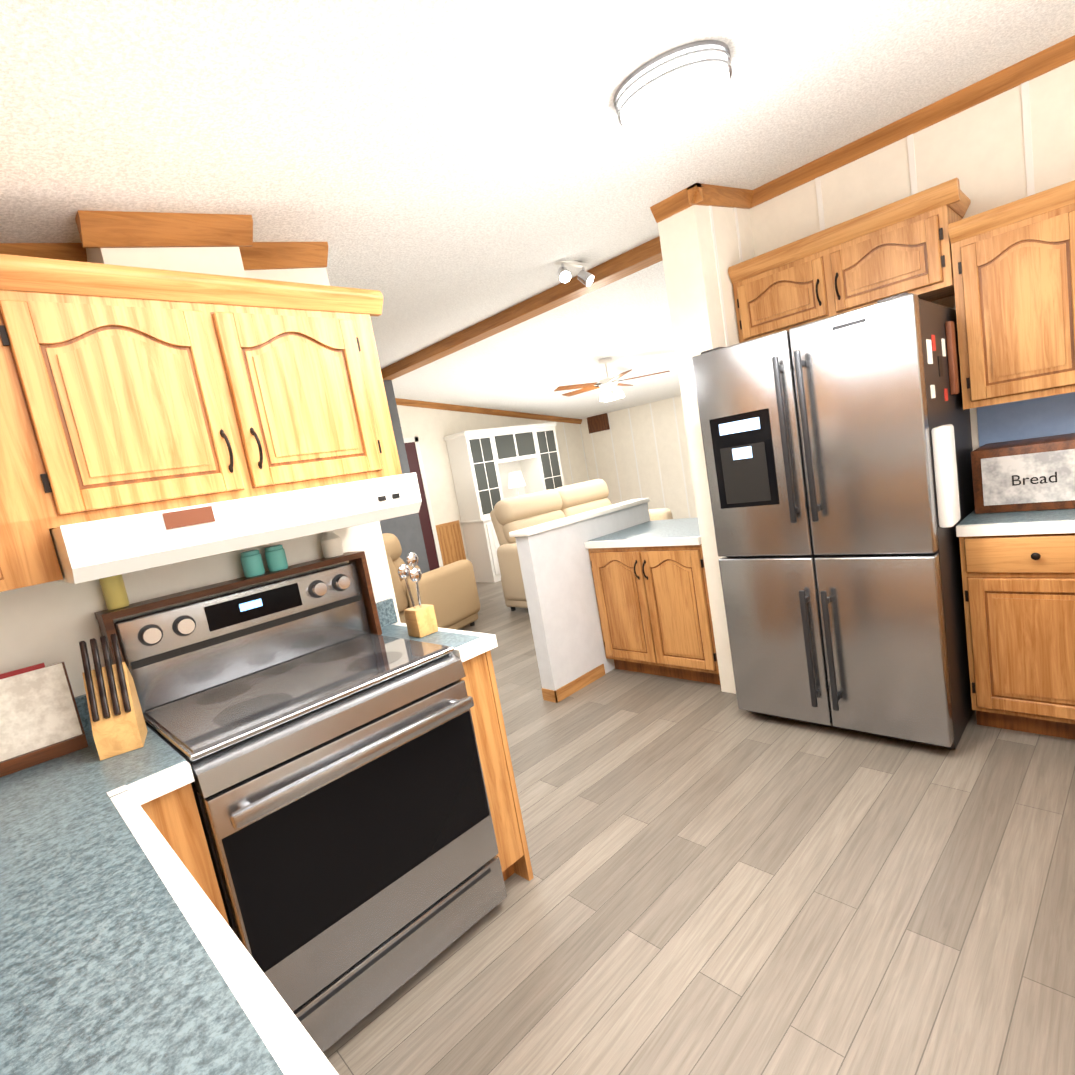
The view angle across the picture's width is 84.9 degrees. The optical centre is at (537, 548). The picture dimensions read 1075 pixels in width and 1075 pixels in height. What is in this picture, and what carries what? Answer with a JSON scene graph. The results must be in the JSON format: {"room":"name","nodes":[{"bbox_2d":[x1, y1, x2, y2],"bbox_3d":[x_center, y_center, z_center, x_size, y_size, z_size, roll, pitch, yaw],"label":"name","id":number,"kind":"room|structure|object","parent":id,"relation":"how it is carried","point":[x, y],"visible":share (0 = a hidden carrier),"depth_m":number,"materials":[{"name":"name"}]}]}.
{"room":"kitchen","nodes":[
{"label":"kitchen","id":0,"kind":"room"},
{"bbox_2d":[0,247,400,697],"bbox_3d":[-1.183,0.156,1.770,0.312,2.460,1.710,-2,11,46],"label":"wall","id":1,"kind":"structure","parent":0,"point":[50,623],"depth_m":1.73,"materials":[{"name":"white paint"}]},
{"bbox_2d":[0,243,86,261],"bbox_3d":[-1.633,-0.679,1.403,0.050,0.207,0.940,-2,11,46],"label":"crown molding","id":2,"kind":"structure","parent":1,"relation":"attached to","point":[61,251],"depth_m":1.63,"materials":[{"name":"brown wood"}]},
{"bbox_2d":[72,210,271,269],"bbox_3d":[-1.045,-0.914,1.687,0.050,0.138,0.450,-2,11,46],"label":"crown molding","id":3,"kind":"structure","parent":1,"relation":"attached to","point":[108,229],"depth_m":1.68,"materials":[{"name":"brown wood"}]},
{"bbox_2d":[0,270,401,525],"bbox_3d":[-0.983,-0.433,1.821,0.340,0.580,0.995,-2,11,46],"label":"upper cabinet","id":4,"kind":"object","parent":1,"relation":"attached to","point":[127,390],"depth_m":1.61,"materials":[{"name":"brown wood"}]},
{"bbox_2d":[50,472,421,583],"bbox_3d":[-0.883,-0.079,1.792,0.502,0.134,0.931,-2,11,46],"label":"range hood","id":5,"kind":"object","parent":4,"relation":"attached to","point":[96,549],"visible":1,"depth_m":1.51,"materials":[{"name":"white metal"}]},
{"bbox_2d":[268,242,327,269],"bbox_3d":[-0.934,-1.044,2.096,0.050,0.131,0.400,-2,11,46],"label":"crown molding","id":6,"kind":"structure","parent":1,"relation":"attached to","point":[285,255],"depth_m":2.14,"materials":[{"name":"brown wood"}]},
{"bbox_2d":[379,380,429,573],"bbox_3d":[-2.797,-0.182,5.040,0.168,2.800,4.090,-2,11,46],"label":"wall","id":7,"kind":"structure","parent":0,"point":[406,530],"depth_m":6.25,"materials":[{"name":"grey paint"}]},
{"bbox_2d":[397,405,589,570],"bbox_3d":[-0.665,-1.054,8.687,0.120,2.800,4.250,-2,11,46],"label":"wall","id":8,"kind":"structure","parent":0,"point":[425,431],"depth_m":8.02,"materials":[{"name":"white paint"}]},
{"bbox_2d":[395,398,581,423],"bbox_3d":[-0.780,-1.994,8.516,0.050,0.669,4.240,-2,11,46],"label":"crown molding","id":9,"kind":"structure","parent":8,"relation":"attached to","point":[404,402],"depth_m":8.48,"materials":[{"name":"brown wood"}]},
{"bbox_2d":[0,0,1074,418],"bbox_3d":[0.903,-1.723,3.898,9.440,0.682,8.580,-2,11,46],"label":"ceiling","id":10,"kind":"structure","parent":0,"point":[434,170],"depth_m":1.71,"materials":[{"name":"white paint"}]},
{"bbox_2d":[381,237,662,379],"bbox_3d":[-0.657,-1.872,5.218,4.940,0.120,0.160,-2,11,46],"label":"beam","id":11,"kind":"structure","parent":10,"relation":"attached to","point":[638,258],"depth_m":4.50,"materials":[{"name":"brown wood"}]},
{"bbox_2d":[555,261,593,286],"bbox_3d":[0.235,-1.726,3.686,0.108,0.141,0.320,-2,11,46],"label":"spotlights","id":12,"kind":"object","parent":10,"relation":"attached to","point":[585,278],"visible":0.96,"depth_m":3.69,"materials":[{"name":"white metal"}]},
{"bbox_2d":[554,358,669,401],"bbox_3d":[0.744,-1.849,6.461,1.236,0.434,1.293,-2,11,46],"label":"ceiling fan light","id":13,"kind":"object","parent":10,"relation":"hanging from","point":[608,382],"visible":1,"depth_m":6.37,"materials":[{"name":"brown wood"}]},
{"bbox_2d":[613,40,731,132],"bbox_3d":[0.393,-1.329,1.712,0.336,0.117,0.338,-2,11,46],"label":"flush-mount ceiling light","id":14,"kind":"object","parent":10,"relation":"attached to","point":[675,86],"visible":1,"depth_m":1.62,"materials":[{"name":"white glass"}]},
{"bbox_2d":[680,183,755,210],"bbox_3d":[0.938,-1.799,3.000,0.060,0.169,0.610,-2,11,46],"label":"crown molding","id":15,"kind":"structure","parent":10,"relation":"attached to","point":[697,193],"depth_m":2.94,"materials":[{"name":"brown wood"}]},
{"bbox_2d":[756,35,1074,205],"bbox_3d":[2.513,-1.964,1.844,4.000,0.075,0.050,-2,11,46],"label":"crown molding","id":16,"kind":"structure","parent":10,"relation":"attached to","point":[1059,54],"depth_m":2.62,"materials":[{"name":"brown wood"}]},
{"bbox_2d":[509,498,649,702],"bbox_3d":[0.413,0.288,3.974,0.160,1.070,1.265,-2,11,46],"label":"wall","id":17,"kind":"structure","parent":0,"point":[557,575],"depth_m":3.67,"materials":[{"name":"white paint"}]},
{"bbox_2d":[581,396,697,518],"bbox_3d":[4.004,-1.434,6.992,9.320,2.400,0.150,-2,11,46],"label":"wall","id":18,"kind":"structure","parent":0,"point":[639,452],"depth_m":9.26,"materials":[{"name":"white paint"}]},
{"bbox_2d":[323,581,1074,1074],"bbox_3d":[1.321,0.668,4.225,9.440,0.050,8.580,-2,11,46],"label":"floor","id":19,"kind":"structure","parent":0,"point":[721,883],"depth_m":1.78,"materials":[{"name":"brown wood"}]},
{"bbox_2d":[0,694,338,1074],"bbox_3d":[0.163,0.814,-0.085,4.609,1.211,0.756,-2,11,46],"label":"base cabinet","id":20,"kind":"object","parent":19,"relation":"on","point":[123,950],"visible":1,"depth_m":0.78,"materials":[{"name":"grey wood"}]},
{"bbox_2d":[0,662,87,776],"bbox_3d":[-1.342,0.438,1.500,0.260,0.234,0.120,-16,10,-39],"label":"bread box","id":21,"kind":"object","parent":20,"relation":"on","point":[40,720],"visible":1,"depth_m":1.52,"materials":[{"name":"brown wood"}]},
{"bbox_2d":[79,633,147,760],"bbox_3d":[-1.087,0.368,1.495,0.090,0.285,0.130,-14,9,-28],"label":"knife block","id":22,"kind":"object","parent":20,"relation":"on","point":[118,725],"visible":1,"depth_m":1.47,"materials":[{"name":"brown wood"}]},
{"bbox_2d":[113,562,506,1052],"bbox_3d":[-0.654,0.706,1.827,0.702,1.190,0.760,-2,11,46],"label":"range","id":23,"kind":"object","parent":19,"relation":"on","point":[314,732],"visible":0.9,"depth_m":1.65,"materials":[{"name":"grey metal"}]},
{"bbox_2d":[94,551,381,664],"bbox_3d":[-0.946,0.257,1.980,0.128,0.324,0.815,-2,11,46],"label":"shelf","id":24,"kind":"object","parent":23,"relation":"on","point":[104,618],"visible":0.69,"depth_m":1.92,"materials":[{"name":"brown wood"}]},
{"bbox_2d":[99,575,128,609],"bbox_3d":[-1.245,0.111,1.723,0.056,0.130,0.056,-2,11,46],"label":"bottle","id":25,"kind":"object","parent":24,"relation":"on","point":[115,595],"visible":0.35,"depth_m":1.71,"materials":[{"name":"yellow"}]},
{"bbox_2d":[240,549,264,577],"bbox_3d":[-0.960,0.049,1.976,0.064,0.085,0.064,-2,11,46],"label":"jar","id":26,"kind":"object","parent":24,"relation":"on","point":[252,563],"visible":1,"depth_m":1.95,"materials":[{"name":"teal ceramic"}]},
{"bbox_2d":[264,544,287,571],"bbox_3d":[-0.904,0.032,2.031,0.064,0.085,0.064,-2,11,46],"label":"jar","id":27,"kind":"object","parent":24,"relation":"on","point":[276,558],"visible":1,"depth_m":2.01,"materials":[{"name":"teal ceramic"}]},
{"bbox_2d":[320,531,342,557],"bbox_3d":[-0.766,-0.024,2.180,0.072,0.107,0.072,-2,11,46],"label":"jar","id":28,"kind":"object","parent":24,"relation":"on","point":[331,544],"visible":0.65,"depth_m":2.15,"materials":[{"name":"beige ceramic"}]},
{"bbox_2d":[382,533,479,629],"bbox_3d":[-1.239,0.338,5.663,1.038,1.084,1.199,-2,11,46],"label":"recliner","id":29,"kind":"object","parent":19,"relation":"on","point":[449,592],"visible":0.33,"depth_m":5.39,"materials":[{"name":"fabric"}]},
{"bbox_2d":[376,598,533,880],"bbox_3d":[-0.349,0.700,2.192,0.639,1.000,0.155,-2,11,46],"label":"base cabinet","id":30,"kind":"object","parent":19,"relation":"on","point":[471,651],"visible":0.4,"depth_m":1.99,"materials":[{"name":"brown wood"}]},
{"bbox_2d":[398,553,437,637],"bbox_3d":[-0.438,0.164,2.110,0.080,0.296,0.100,-2,11,46],"label":"block","id":31,"kind":"object","parent":30,"relation":"on","point":[420,619],"visible":1,"depth_m":2.09,"materials":[{"name":"brown wood"}]},
{"bbox_2d":[444,422,563,582],"bbox_3d":[-0.301,-0.725,8.589,0.529,2.060,1.800,-2,11,46],"label":"hutch","id":32,"kind":"object","parent":19,"relation":"on","point":[484,463],"visible":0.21,"depth_m":8.10,"materials":[{"name":"white paint"}]},
{"bbox_2d":[509,471,525,495],"bbox_3d":[-0.284,-0.839,8.535,0.260,0.549,0.260,-2,11,46],"label":"lamp","id":33,"kind":"object","parent":32,"relation":"on","point":[516,479],"visible":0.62,"depth_m":8.43,"materials":[{"name":"beige ceramic"}]},
{"bbox_2d":[490,479,672,610],"bbox_3d":[0.551,-0.136,6.559,1.129,1.160,2.132,-2,11,46],"label":"reclining sofa","id":34,"kind":"object","parent":19,"relation":"on","point":[508,515],"visible":0.25,"depth_m":6.29,"materials":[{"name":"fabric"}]},
{"bbox_2d":[584,517,720,684],"bbox_3d":[0.915,0.310,3.808,0.822,0.900,0.783,-2,11,46],"label":"base cabinet","id":35,"kind":"object","parent":19,"relation":"on","point":[651,591],"visible":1,"depth_m":3.54,"materials":[{"name":"brown wood"}]},
{"bbox_2d":[692,292,974,748],"bbox_3d":[1.484,-0.121,2.800,0.943,1.815,0.937,-2,11,46],"label":"fridge","id":36,"kind":"object","parent":19,"relation":"on","point":[838,449],"visible":1,"depth_m":2.44,"materials":[{"name":"grey metal"}]},
{"bbox_2d":[956,529,1074,739],"bbox_3d":[2.190,0.293,2.451,0.560,0.860,0.630,-2,11,46],"label":"base cabinet","id":37,"kind":"object","parent":19,"relation":"on","point":[1018,574],"depth_m":2.30,"materials":[{"name":"brown wood"}]},
{"bbox_2d":[956,509,1074,532],"bbox_3d":[2.101,-0.143,2.402,0.533,0.042,0.637,-2,11,46],"label":"countertop","id":38,"kind":"structure","parent":37,"relation":"on","point":[1060,518],"depth_m":2.30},
{"bbox_2d":[971,433,1074,513],"bbox_3d":[2.151,-0.324,2.466,0.475,0.270,0.368,-2,11,46],"label":"bread box","id":39,"kind":"object","parent":38,"relation":"on","point":[1034,474],"visible":1,"depth_m":2.39,"materials":[{"name":"brown wood"}]},
{"bbox_2d":[658,60,1074,693],"bbox_3d":[2.519,-0.665,1.918,4.160,2.760,0.740,-2,11,46],"label":"wall","id":40,"kind":"structure","parent":0,"point":[1012,144],"depth_m":2.84,"materials":[{"name":"white paint"}]},
{"bbox_2d":[729,194,967,342],"bbox_3d":[1.486,-1.292,2.880,0.943,0.340,0.344,-2,11,46],"label":"upper cabinet","id":41,"kind":"object","parent":40,"relation":"attached to","point":[910,250],"depth_m":2.68,"materials":[{"name":"brown wood"}]},
{"bbox_2d":[948,190,1074,409],"bbox_3d":[2.193,-0.985,2.261,0.905,0.705,0.340,-2,11,46],"label":"upper cabinet","id":42,"kind":"object","parent":40,"relation":"attached to","point":[1004,274],"depth_m":2.32,"materials":[{"name":"brown wood"}]},
{"bbox_3d":[-1.398,0.405,0.748,8.240,2.320,0.104,-2,11,46],"label":"wall","id":43,"kind":"structure","parent":0,"visible":0},
{"bbox_2d":[0,318,62,591],"bbox_3d":[-1.412,-0.230,1.350,0.406,0.705,0.336,-2,11,46],"label":"upper cabinet","id":44,"kind":"object","parent":43,"relation":"attached to","point":[28,557],"depth_m":1.38,"materials":[{"name":"brown wood"}]}
]}

